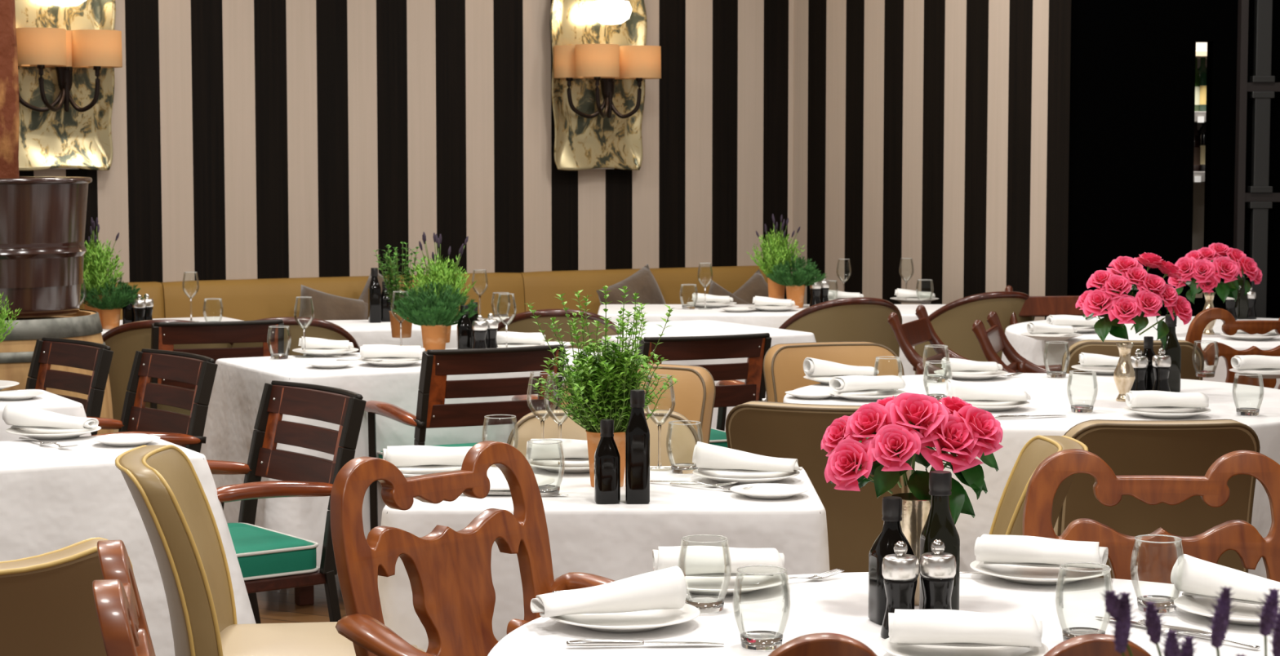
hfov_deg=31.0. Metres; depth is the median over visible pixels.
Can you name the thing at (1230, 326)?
carved chair
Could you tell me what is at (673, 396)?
bowl
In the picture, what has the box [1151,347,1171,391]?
pepper mill
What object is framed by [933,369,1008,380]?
dinner plate
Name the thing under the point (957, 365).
napkin
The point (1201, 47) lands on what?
bar shelf
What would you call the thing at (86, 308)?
pot
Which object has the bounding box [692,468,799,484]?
dinner plate
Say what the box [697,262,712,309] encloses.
wine glass
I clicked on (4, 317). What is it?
potted herb
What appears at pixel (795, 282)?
potted herb
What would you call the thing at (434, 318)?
potted herb
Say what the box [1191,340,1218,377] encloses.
tumbler
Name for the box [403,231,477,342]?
potted herb
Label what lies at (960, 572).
fork
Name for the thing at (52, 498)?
tablecloth
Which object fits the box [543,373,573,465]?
wine glass
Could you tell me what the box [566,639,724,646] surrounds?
table knife
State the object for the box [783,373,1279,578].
tablecloth
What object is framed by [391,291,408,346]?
wine glass
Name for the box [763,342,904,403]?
upholstered chair
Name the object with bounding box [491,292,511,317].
tumbler
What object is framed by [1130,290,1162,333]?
rose
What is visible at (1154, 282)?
rose
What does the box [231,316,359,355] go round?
tub chair
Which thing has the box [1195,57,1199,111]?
liquor bottle
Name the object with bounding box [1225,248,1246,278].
rose
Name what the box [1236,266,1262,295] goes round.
rose
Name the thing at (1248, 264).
rose
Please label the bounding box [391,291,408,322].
bowl
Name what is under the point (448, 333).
pot
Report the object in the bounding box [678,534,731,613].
tumbler
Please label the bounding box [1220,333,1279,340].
dinner plate
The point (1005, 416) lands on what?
table knife
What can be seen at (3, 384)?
dinner plate
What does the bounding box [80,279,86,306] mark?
wine glass
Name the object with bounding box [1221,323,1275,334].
napkin
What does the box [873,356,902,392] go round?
tumbler
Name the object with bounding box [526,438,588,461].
napkin
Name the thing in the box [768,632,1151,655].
carved chair
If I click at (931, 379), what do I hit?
tumbler
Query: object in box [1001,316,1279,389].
tablecloth
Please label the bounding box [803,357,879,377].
napkin
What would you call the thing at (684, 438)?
upholstered chair
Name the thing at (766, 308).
dinner plate
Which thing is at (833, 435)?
rose
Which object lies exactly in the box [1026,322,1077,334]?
napkin
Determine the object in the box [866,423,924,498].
rose
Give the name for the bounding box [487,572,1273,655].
tablecloth
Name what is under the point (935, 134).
wall
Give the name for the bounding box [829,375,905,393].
napkin
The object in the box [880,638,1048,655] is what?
dinner plate
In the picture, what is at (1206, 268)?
rose
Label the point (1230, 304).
pepper mill
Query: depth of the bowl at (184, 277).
9.66 m
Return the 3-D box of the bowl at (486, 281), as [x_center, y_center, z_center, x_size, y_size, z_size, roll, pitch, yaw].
[-0.683,-0.192,9.847,0.071,0.112,0.071,0,4,0]
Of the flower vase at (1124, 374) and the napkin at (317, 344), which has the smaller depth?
the flower vase at (1124, 374)
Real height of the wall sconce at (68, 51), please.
1.141 m
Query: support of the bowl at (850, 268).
on the wine glass at (837, 264)
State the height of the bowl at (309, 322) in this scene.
0.112 m
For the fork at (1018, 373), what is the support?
on the tablecloth at (1049, 396)
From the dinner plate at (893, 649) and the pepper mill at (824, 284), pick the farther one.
the pepper mill at (824, 284)
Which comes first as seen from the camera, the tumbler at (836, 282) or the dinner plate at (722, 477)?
the dinner plate at (722, 477)
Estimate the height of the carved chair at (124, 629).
0.955 m
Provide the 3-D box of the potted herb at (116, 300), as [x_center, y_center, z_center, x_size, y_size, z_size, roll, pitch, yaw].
[-2.131,-0.105,9.295,0.282,0.215,0.262,-2,5,-25]
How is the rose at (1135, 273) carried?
in the flower vase at (1124, 374)
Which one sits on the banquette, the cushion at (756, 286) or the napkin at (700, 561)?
the cushion at (756, 286)
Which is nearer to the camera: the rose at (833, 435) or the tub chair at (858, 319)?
the rose at (833, 435)
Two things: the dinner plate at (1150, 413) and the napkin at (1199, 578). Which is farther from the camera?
the dinner plate at (1150, 413)
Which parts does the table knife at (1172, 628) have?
blade, handle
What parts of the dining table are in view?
leg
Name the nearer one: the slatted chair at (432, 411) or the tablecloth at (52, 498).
the tablecloth at (52, 498)
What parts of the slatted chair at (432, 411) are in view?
leg, armrest, post, armrest, post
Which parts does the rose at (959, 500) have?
stem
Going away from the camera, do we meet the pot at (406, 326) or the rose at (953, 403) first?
the rose at (953, 403)
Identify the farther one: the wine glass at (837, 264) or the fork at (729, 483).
the wine glass at (837, 264)
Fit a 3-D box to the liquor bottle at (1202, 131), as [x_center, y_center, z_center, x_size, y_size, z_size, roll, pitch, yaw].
[2.674,-0.880,10.939,0.074,0.296,0.074,0,4,0]
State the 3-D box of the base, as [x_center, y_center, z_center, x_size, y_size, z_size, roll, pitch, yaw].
[-2.180,0.405,7.903,0.740,0.909,0.740,0,4,0]
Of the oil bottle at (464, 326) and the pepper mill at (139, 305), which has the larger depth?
the pepper mill at (139, 305)
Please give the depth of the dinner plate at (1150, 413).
6.19 m
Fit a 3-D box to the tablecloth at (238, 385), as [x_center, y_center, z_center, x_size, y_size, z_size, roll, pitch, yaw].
[-0.729,0.411,7.954,1.508,0.611,0.954,-2,5,-29]
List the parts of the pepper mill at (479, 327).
knob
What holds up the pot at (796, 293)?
on the potted herb at (795, 282)
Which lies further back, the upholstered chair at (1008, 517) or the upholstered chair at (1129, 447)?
the upholstered chair at (1129, 447)
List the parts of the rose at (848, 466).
stem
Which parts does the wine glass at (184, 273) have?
stem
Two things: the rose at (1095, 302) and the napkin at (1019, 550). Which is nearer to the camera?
the napkin at (1019, 550)
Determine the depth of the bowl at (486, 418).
5.20 m
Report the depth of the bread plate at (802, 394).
6.70 m
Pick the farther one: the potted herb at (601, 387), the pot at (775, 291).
the pot at (775, 291)
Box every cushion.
[226,523,316,577]
[298,284,368,320]
[358,272,403,319]
[595,263,666,305]
[707,280,751,304]
[709,428,728,448]
[733,269,768,304]
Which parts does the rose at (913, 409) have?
stem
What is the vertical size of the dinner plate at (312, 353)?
0.020 m
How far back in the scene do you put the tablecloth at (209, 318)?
9.83 m
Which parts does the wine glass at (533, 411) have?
stem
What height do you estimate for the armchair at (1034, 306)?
0.888 m
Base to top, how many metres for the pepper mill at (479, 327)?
0.141 m
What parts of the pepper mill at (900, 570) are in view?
knob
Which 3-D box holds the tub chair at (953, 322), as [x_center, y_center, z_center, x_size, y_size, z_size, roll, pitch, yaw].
[1.481,0.257,10.229,0.603,0.866,0.518,-2,5,-22]
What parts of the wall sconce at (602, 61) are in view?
lamp shade, arm, lamp shade, arm, arm, arm, lamp shade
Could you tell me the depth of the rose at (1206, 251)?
8.96 m
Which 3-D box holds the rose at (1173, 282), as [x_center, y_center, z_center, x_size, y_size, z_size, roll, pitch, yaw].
[2.129,-0.165,8.995,0.160,0.145,0.093,-4,6,-42]
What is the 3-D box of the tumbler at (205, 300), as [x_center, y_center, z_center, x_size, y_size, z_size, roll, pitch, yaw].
[-1.747,-0.064,9.443,0.083,0.112,0.083,0,4,0]
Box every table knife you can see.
[461,490,568,495]
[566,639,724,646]
[993,414,1064,418]
[1095,617,1211,638]
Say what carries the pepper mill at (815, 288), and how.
on the tablecloth at (655, 312)
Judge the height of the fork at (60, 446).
0.012 m
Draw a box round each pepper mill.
[132,293,146,322]
[141,293,153,320]
[471,315,487,348]
[483,313,497,348]
[808,276,821,306]
[819,276,829,302]
[880,541,919,639]
[919,539,955,609]
[1129,348,1147,391]
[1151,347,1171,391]
[1224,295,1237,319]
[1246,285,1257,319]
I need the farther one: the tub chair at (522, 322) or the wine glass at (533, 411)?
the tub chair at (522, 322)
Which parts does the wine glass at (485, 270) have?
stem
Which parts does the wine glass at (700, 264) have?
stem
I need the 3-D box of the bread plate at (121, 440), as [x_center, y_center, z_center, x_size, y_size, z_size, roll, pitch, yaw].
[-1.245,0.275,5.598,0.161,0.016,0.161,0,4,0]
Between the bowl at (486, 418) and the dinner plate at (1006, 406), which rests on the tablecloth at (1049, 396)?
the dinner plate at (1006, 406)
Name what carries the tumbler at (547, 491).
on the tablecloth at (616, 542)
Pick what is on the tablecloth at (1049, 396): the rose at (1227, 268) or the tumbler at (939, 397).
the tumbler at (939, 397)
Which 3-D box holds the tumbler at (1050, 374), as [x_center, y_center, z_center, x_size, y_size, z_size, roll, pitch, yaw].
[1.314,0.100,7.276,0.083,0.112,0.083,0,4,0]
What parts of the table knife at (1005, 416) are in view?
handle, blade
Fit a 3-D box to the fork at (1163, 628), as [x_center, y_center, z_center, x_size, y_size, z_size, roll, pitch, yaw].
[0.809,0.445,3.348,0.025,0.012,0.200,-4,6,-43]
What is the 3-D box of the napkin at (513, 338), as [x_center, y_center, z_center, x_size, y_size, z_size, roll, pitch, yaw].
[-0.445,0.037,8.267,0.214,0.050,0.103,0,4,-3]
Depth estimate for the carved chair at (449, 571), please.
3.92 m
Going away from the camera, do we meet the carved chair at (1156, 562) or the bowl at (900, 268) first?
the carved chair at (1156, 562)
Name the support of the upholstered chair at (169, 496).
on the floor
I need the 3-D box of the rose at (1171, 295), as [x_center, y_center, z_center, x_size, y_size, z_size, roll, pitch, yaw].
[1.457,-0.068,6.529,0.094,0.124,0.134,-4,6,-44]
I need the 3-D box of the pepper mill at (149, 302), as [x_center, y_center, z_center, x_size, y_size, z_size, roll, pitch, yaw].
[-1.994,-0.070,9.331,0.057,0.141,0.057,0,4,0]
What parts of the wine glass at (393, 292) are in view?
stem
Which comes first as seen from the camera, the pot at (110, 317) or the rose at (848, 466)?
the rose at (848, 466)
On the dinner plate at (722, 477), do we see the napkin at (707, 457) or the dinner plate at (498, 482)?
the napkin at (707, 457)
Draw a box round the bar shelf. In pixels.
[1191,42,1207,297]
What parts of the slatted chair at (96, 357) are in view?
post, post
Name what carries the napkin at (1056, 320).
on the dinner plate at (1080, 330)
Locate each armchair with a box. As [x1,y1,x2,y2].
[887,304,1061,375]
[971,311,1053,373]
[1004,285,1104,325]
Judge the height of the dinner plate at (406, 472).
0.020 m
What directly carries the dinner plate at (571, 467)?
on the tablecloth at (616, 542)
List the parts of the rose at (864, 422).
stem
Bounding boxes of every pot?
[84,294,105,325]
[100,307,120,328]
[388,311,412,337]
[421,324,447,351]
[445,325,451,342]
[585,430,625,487]
[767,277,785,299]
[786,284,804,307]
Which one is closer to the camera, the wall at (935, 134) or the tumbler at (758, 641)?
the tumbler at (758, 641)
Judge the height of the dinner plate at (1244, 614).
0.020 m
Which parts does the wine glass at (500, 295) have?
stem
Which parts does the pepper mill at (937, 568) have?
knob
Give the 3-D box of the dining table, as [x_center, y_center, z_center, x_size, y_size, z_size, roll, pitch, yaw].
[-0.727,0.482,7.963,1.276,0.746,0.716,-2,5,-29]
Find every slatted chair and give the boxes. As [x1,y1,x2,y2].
[25,337,113,435]
[86,348,217,453]
[150,320,284,448]
[206,380,366,623]
[364,344,565,530]
[637,333,771,448]
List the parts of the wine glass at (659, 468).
stem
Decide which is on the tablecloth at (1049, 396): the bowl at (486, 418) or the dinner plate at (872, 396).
the dinner plate at (872, 396)
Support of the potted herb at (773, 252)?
on the tablecloth at (655, 312)
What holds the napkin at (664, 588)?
on the dinner plate at (646, 620)
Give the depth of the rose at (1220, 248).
8.98 m
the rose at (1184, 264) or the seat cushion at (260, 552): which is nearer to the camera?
the seat cushion at (260, 552)
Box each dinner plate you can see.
[0,380,19,391]
[5,426,101,439]
[292,347,358,356]
[357,357,422,366]
[398,466,461,477]
[486,472,555,491]
[497,343,546,347]
[530,458,589,473]
[548,603,700,633]
[685,574,789,595]
[686,302,737,307]
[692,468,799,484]
[747,305,799,311]
[803,375,873,385]
[826,389,906,401]
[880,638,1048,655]
[889,297,938,303]
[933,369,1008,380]
[965,401,1029,411]
[969,560,1111,585]
[1020,332,1082,340]
[1071,364,1115,375]
[1074,326,1094,333]
[1123,406,1210,418]
[1173,595,1279,626]
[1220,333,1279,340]
[1229,368,1279,378]
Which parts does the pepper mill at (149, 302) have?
knob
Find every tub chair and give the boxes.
[102,320,233,432]
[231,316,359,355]
[497,309,622,352]
[777,297,902,357]
[914,291,1035,375]
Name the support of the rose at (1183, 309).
in the flower vase at (1124, 374)
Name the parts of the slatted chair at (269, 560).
armrest, leg, post, armrest, seat, leg, post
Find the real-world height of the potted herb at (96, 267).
0.449 m
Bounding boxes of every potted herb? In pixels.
[0,293,22,342]
[80,217,124,325]
[80,276,143,328]
[373,241,435,337]
[391,281,477,351]
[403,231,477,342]
[524,285,678,487]
[746,213,804,299]
[765,256,826,307]
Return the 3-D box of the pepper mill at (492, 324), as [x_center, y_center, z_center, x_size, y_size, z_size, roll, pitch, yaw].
[-0.529,0.017,8.176,0.057,0.141,0.057,0,4,0]
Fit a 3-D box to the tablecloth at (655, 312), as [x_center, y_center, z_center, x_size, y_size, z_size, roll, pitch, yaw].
[0.653,0.209,10.497,1.906,0.591,0.912,0,4,0]
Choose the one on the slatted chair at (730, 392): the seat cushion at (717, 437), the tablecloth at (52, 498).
the seat cushion at (717, 437)
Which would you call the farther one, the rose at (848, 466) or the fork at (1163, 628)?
the rose at (848, 466)
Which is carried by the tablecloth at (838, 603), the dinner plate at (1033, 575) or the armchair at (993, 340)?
the dinner plate at (1033, 575)
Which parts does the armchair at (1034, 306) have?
crest rail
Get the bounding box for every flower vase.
[891,493,930,605]
[1113,342,1135,401]
[1202,291,1216,334]
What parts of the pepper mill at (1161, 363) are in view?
knob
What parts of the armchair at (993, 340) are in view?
crest rail, rail, leg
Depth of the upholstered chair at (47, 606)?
3.60 m
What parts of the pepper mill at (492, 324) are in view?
knob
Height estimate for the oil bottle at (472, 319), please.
0.168 m
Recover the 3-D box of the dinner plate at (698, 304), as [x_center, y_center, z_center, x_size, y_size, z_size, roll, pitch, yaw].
[0.330,-0.107,10.616,0.231,0.020,0.231,0,4,0]
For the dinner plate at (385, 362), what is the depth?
7.66 m
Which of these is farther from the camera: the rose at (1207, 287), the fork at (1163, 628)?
the rose at (1207, 287)
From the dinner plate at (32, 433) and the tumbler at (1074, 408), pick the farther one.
the tumbler at (1074, 408)
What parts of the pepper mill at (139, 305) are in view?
knob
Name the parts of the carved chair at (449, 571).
armrest, armrest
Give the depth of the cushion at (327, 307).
10.81 m
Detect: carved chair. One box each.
[92,540,155,655]
[329,440,614,655]
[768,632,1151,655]
[1022,448,1279,584]
[1185,307,1279,389]
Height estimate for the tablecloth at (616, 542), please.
0.591 m
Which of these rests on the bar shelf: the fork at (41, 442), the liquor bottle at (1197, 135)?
the liquor bottle at (1197, 135)
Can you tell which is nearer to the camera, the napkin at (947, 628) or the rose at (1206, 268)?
the napkin at (947, 628)
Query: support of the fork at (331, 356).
on the tablecloth at (238, 385)
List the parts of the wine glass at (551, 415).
stem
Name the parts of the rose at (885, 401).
stem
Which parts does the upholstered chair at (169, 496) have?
backrest, seat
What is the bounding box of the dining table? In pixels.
[288,378,314,606]
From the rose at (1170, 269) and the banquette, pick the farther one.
the banquette
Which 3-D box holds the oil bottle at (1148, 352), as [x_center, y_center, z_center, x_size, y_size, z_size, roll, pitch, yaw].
[1.492,0.109,6.776,0.051,0.168,0.051,-1,5,-17]
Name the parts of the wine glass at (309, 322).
stem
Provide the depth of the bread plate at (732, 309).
10.27 m
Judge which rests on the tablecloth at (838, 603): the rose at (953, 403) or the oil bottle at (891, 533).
the oil bottle at (891, 533)
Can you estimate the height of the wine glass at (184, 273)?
0.209 m
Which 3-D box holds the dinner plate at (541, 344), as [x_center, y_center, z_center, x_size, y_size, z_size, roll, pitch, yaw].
[-0.446,0.071,8.266,0.231,0.020,0.231,0,4,0]
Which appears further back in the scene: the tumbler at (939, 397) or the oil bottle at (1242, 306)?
the oil bottle at (1242, 306)
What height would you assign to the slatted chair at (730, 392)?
0.861 m
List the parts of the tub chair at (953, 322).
rail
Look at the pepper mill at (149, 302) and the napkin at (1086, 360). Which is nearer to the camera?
the napkin at (1086, 360)
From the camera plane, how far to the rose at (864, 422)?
3.58 m
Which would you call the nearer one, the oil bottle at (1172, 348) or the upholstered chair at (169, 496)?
the upholstered chair at (169, 496)
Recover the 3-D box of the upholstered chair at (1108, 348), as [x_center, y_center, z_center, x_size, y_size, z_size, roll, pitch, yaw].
[1.630,0.446,7.800,0.460,0.848,0.611,0,4,3]
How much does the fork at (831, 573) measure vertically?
0.012 m
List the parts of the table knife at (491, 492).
handle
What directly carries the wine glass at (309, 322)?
on the tablecloth at (238, 385)
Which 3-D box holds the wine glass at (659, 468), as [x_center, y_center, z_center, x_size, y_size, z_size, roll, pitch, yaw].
[0.044,0.211,5.154,0.071,0.209,0.071,2,5,22]
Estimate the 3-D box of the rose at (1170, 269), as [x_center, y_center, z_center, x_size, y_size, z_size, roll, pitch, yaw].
[1.486,-0.118,6.586,0.125,0.150,0.104,-3,5,-33]
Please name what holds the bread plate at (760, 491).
on the tablecloth at (616, 542)
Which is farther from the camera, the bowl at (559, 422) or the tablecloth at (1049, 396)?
the tablecloth at (1049, 396)
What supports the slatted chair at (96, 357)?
on the floor
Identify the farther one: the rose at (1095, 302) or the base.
the base
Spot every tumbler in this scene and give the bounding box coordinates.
[202,297,223,321]
[266,325,291,359]
[482,414,518,466]
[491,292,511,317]
[525,439,564,497]
[666,420,703,474]
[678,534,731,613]
[680,284,697,309]
[733,564,791,651]
[825,280,838,299]
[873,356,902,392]
[915,279,933,303]
[922,345,949,382]
[923,360,952,400]
[1043,341,1070,377]
[1054,562,1113,641]
[1066,370,1097,413]
[1129,534,1184,613]
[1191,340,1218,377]
[1232,373,1263,416]
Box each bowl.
[182,272,199,298]
[293,297,314,328]
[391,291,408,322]
[471,270,488,296]
[482,416,518,448]
[496,294,516,324]
[543,376,573,424]
[644,375,675,426]
[697,262,712,287]
[835,259,851,282]
[898,258,914,281]
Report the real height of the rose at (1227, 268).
0.183 m
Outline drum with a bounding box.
[0,176,92,318]
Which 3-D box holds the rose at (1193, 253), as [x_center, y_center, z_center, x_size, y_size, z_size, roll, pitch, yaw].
[2.187,-0.227,8.998,0.153,0.154,0.107,-4,6,-42]
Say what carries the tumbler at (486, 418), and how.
on the tablecloth at (616, 542)
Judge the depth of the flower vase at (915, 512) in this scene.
3.59 m
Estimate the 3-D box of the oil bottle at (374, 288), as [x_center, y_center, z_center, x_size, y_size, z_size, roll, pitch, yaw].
[-1.109,-0.137,9.640,0.049,0.228,0.049,-1,5,-17]
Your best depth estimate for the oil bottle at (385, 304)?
9.68 m
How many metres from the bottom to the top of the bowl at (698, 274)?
0.112 m
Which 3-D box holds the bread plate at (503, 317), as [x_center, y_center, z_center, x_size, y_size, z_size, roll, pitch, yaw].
[-0.555,-0.034,9.677,0.161,0.016,0.161,0,4,0]
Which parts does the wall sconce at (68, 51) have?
lamp shade, arm, lamp shade, arm, lamp shade, arm, arm, lamp shade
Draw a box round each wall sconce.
[14,0,122,170]
[550,0,661,170]
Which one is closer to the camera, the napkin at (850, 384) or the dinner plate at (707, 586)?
the dinner plate at (707, 586)
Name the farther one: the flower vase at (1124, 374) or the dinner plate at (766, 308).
the dinner plate at (766, 308)
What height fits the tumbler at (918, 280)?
0.112 m
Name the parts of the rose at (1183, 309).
stem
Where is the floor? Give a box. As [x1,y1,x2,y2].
[256,568,346,623]
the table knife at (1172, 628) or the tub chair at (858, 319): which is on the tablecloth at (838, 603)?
the table knife at (1172, 628)
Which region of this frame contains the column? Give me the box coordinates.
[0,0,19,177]
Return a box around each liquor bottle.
[1193,122,1200,171]
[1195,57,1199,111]
[1198,57,1206,111]
[1198,122,1205,171]
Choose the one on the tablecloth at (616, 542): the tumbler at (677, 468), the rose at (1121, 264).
the tumbler at (677, 468)
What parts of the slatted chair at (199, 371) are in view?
armrest, post, armrest, post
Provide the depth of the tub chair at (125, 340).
8.31 m
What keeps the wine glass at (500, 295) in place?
on the tablecloth at (238, 385)
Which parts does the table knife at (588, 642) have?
handle, blade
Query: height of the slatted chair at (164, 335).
0.861 m
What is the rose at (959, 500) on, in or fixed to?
in the flower vase at (915, 512)
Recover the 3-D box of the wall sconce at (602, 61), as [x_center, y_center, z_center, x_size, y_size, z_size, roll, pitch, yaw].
[-0.151,-1.361,11.551,0.547,1.141,0.409,-2,5,-28]
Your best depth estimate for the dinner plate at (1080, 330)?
9.05 m
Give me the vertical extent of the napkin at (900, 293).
0.048 m
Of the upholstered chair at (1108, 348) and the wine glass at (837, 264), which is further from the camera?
the wine glass at (837, 264)
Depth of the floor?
7.41 m
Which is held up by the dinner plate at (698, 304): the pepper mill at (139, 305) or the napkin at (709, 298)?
the napkin at (709, 298)
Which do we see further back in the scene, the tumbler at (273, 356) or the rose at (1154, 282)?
the tumbler at (273, 356)
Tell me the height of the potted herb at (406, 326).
0.366 m
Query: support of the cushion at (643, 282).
on the banquette
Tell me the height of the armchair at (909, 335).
0.888 m
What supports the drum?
on the base
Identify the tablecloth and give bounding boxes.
[0,389,91,441]
[0,433,255,655]
[101,316,241,335]
[200,346,631,568]
[326,319,499,348]
[377,466,829,652]
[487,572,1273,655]
[597,304,946,375]
[600,320,816,431]
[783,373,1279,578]
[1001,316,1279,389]
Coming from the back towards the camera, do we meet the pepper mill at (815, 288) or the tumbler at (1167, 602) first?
the pepper mill at (815, 288)
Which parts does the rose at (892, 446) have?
stem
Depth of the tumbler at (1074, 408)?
6.28 m
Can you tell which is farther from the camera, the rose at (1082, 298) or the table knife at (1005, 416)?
the rose at (1082, 298)
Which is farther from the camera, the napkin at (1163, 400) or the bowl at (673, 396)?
the napkin at (1163, 400)
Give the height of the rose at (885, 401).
0.141 m
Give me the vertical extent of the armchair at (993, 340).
0.888 m
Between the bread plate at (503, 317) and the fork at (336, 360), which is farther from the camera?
the bread plate at (503, 317)
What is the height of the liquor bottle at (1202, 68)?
0.296 m
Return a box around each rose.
[820,415,866,483]
[824,437,893,493]
[843,402,904,488]
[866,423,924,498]
[875,395,907,484]
[878,392,951,500]
[911,413,987,524]
[929,396,972,471]
[935,405,1003,499]
[1075,289,1100,320]
[1082,288,1128,342]
[1086,270,1115,311]
[1102,275,1133,322]
[1106,256,1142,277]
[1107,295,1142,330]
[1119,266,1147,295]
[1122,273,1166,314]
[1130,252,1166,293]
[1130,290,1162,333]
[1138,295,1191,350]
[1141,284,1177,313]
[1157,261,1182,305]
[1168,276,1195,303]
[1172,257,1198,283]
[1182,258,1215,297]
[1184,250,1213,289]
[1190,274,1217,293]
[1195,247,1219,262]
[1208,243,1231,272]
[1212,256,1239,302]
[1214,255,1257,302]
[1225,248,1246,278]
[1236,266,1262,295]
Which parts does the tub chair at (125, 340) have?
rail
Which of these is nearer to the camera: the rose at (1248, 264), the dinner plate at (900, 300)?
the rose at (1248, 264)
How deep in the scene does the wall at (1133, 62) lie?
10.33 m
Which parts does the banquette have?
backrest, backrest, backrest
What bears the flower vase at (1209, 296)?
on the tablecloth at (1031, 349)
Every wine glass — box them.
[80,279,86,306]
[182,271,199,321]
[293,296,314,358]
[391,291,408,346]
[471,269,488,319]
[496,293,516,347]
[526,371,558,439]
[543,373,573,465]
[644,374,675,471]
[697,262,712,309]
[835,258,851,298]
[898,257,914,302]
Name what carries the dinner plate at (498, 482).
on the tablecloth at (616, 542)
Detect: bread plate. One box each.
[0,391,44,400]
[92,434,159,447]
[305,360,355,368]
[488,316,508,322]
[544,342,575,348]
[720,306,755,312]
[730,483,808,499]
[785,390,839,399]
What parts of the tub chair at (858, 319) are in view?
rail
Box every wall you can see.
[18,0,793,299]
[791,0,1071,320]
[1066,0,1279,318]
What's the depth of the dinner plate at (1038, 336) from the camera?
8.72 m
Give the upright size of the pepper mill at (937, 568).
0.141 m
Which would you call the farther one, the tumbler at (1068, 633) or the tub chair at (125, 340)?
the tub chair at (125, 340)
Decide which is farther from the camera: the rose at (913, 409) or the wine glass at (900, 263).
the wine glass at (900, 263)
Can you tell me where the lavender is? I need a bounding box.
[1099,586,1279,655]
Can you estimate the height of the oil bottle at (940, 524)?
0.228 m
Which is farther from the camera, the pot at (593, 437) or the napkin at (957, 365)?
the napkin at (957, 365)
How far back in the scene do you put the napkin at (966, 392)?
6.34 m
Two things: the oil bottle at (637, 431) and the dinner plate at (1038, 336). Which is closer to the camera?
the oil bottle at (637, 431)
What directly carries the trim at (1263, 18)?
attached to the wall at (1133, 62)
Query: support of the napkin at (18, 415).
on the dinner plate at (32, 433)
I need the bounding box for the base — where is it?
[0,309,113,435]
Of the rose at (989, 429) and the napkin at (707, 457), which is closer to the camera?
the rose at (989, 429)
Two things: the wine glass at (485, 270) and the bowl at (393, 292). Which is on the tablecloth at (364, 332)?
the wine glass at (485, 270)
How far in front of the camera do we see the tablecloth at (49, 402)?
6.49 m
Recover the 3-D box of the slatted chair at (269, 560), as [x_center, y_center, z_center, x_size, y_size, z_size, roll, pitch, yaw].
[-1.011,0.591,5.775,0.547,0.861,0.588,-3,5,-37]
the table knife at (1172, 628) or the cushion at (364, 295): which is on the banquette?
the cushion at (364, 295)
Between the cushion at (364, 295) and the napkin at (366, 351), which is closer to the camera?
the napkin at (366, 351)
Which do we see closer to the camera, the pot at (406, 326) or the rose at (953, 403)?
the rose at (953, 403)
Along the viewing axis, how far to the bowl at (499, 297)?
8.16 m
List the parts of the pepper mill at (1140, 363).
knob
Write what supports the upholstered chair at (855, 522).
on the floor
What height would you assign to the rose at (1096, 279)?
0.148 m
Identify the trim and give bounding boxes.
[1233,0,1279,275]
[1247,0,1275,318]
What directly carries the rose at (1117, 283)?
in the flower vase at (1124, 374)
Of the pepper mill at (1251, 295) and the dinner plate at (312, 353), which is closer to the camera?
the dinner plate at (312, 353)
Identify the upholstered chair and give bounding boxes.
[0,537,133,655]
[115,444,426,655]
[506,409,698,466]
[557,363,715,444]
[725,400,912,573]
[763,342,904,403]
[989,435,1088,535]
[1053,419,1260,578]
[1061,339,1204,380]
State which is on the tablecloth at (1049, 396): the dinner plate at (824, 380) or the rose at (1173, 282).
the dinner plate at (824, 380)
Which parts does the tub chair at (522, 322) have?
rail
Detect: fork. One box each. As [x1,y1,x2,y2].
[18,437,57,444]
[31,440,78,448]
[331,355,362,358]
[336,360,382,361]
[649,480,737,486]
[670,482,752,490]
[754,568,844,584]
[960,572,1019,577]
[1000,372,1023,377]
[1136,619,1260,649]
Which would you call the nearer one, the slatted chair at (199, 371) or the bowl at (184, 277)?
the slatted chair at (199, 371)
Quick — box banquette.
[80,266,768,320]
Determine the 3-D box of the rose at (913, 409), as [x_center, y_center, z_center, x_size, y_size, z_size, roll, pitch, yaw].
[0.447,0.195,3.618,0.110,0.192,0.179,3,5,31]
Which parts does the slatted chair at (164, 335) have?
post, post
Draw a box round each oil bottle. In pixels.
[122,286,133,324]
[368,267,381,323]
[381,281,391,321]
[457,305,471,349]
[469,302,478,348]
[594,419,620,504]
[625,389,649,504]
[868,496,914,625]
[919,471,959,610]
[1141,336,1155,391]
[1160,314,1181,392]
[1235,273,1248,319]
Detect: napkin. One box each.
[2,402,98,430]
[297,337,353,350]
[360,344,425,359]
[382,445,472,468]
[496,331,545,345]
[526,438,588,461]
[530,566,688,617]
[652,546,784,577]
[692,293,733,302]
[692,441,802,472]
[752,296,795,306]
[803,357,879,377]
[827,289,863,299]
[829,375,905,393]
[888,608,1042,648]
[894,288,934,298]
[941,357,1002,373]
[944,379,1031,402]
[974,534,1108,568]
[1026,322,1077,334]
[1046,315,1101,327]
[1078,352,1119,367]
[1125,391,1208,409]
[1170,554,1279,605]
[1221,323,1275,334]
[1231,355,1279,371]
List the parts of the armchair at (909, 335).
crest rail, leg, rail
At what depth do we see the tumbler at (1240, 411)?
6.21 m
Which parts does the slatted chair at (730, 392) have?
post, leg, armrest, post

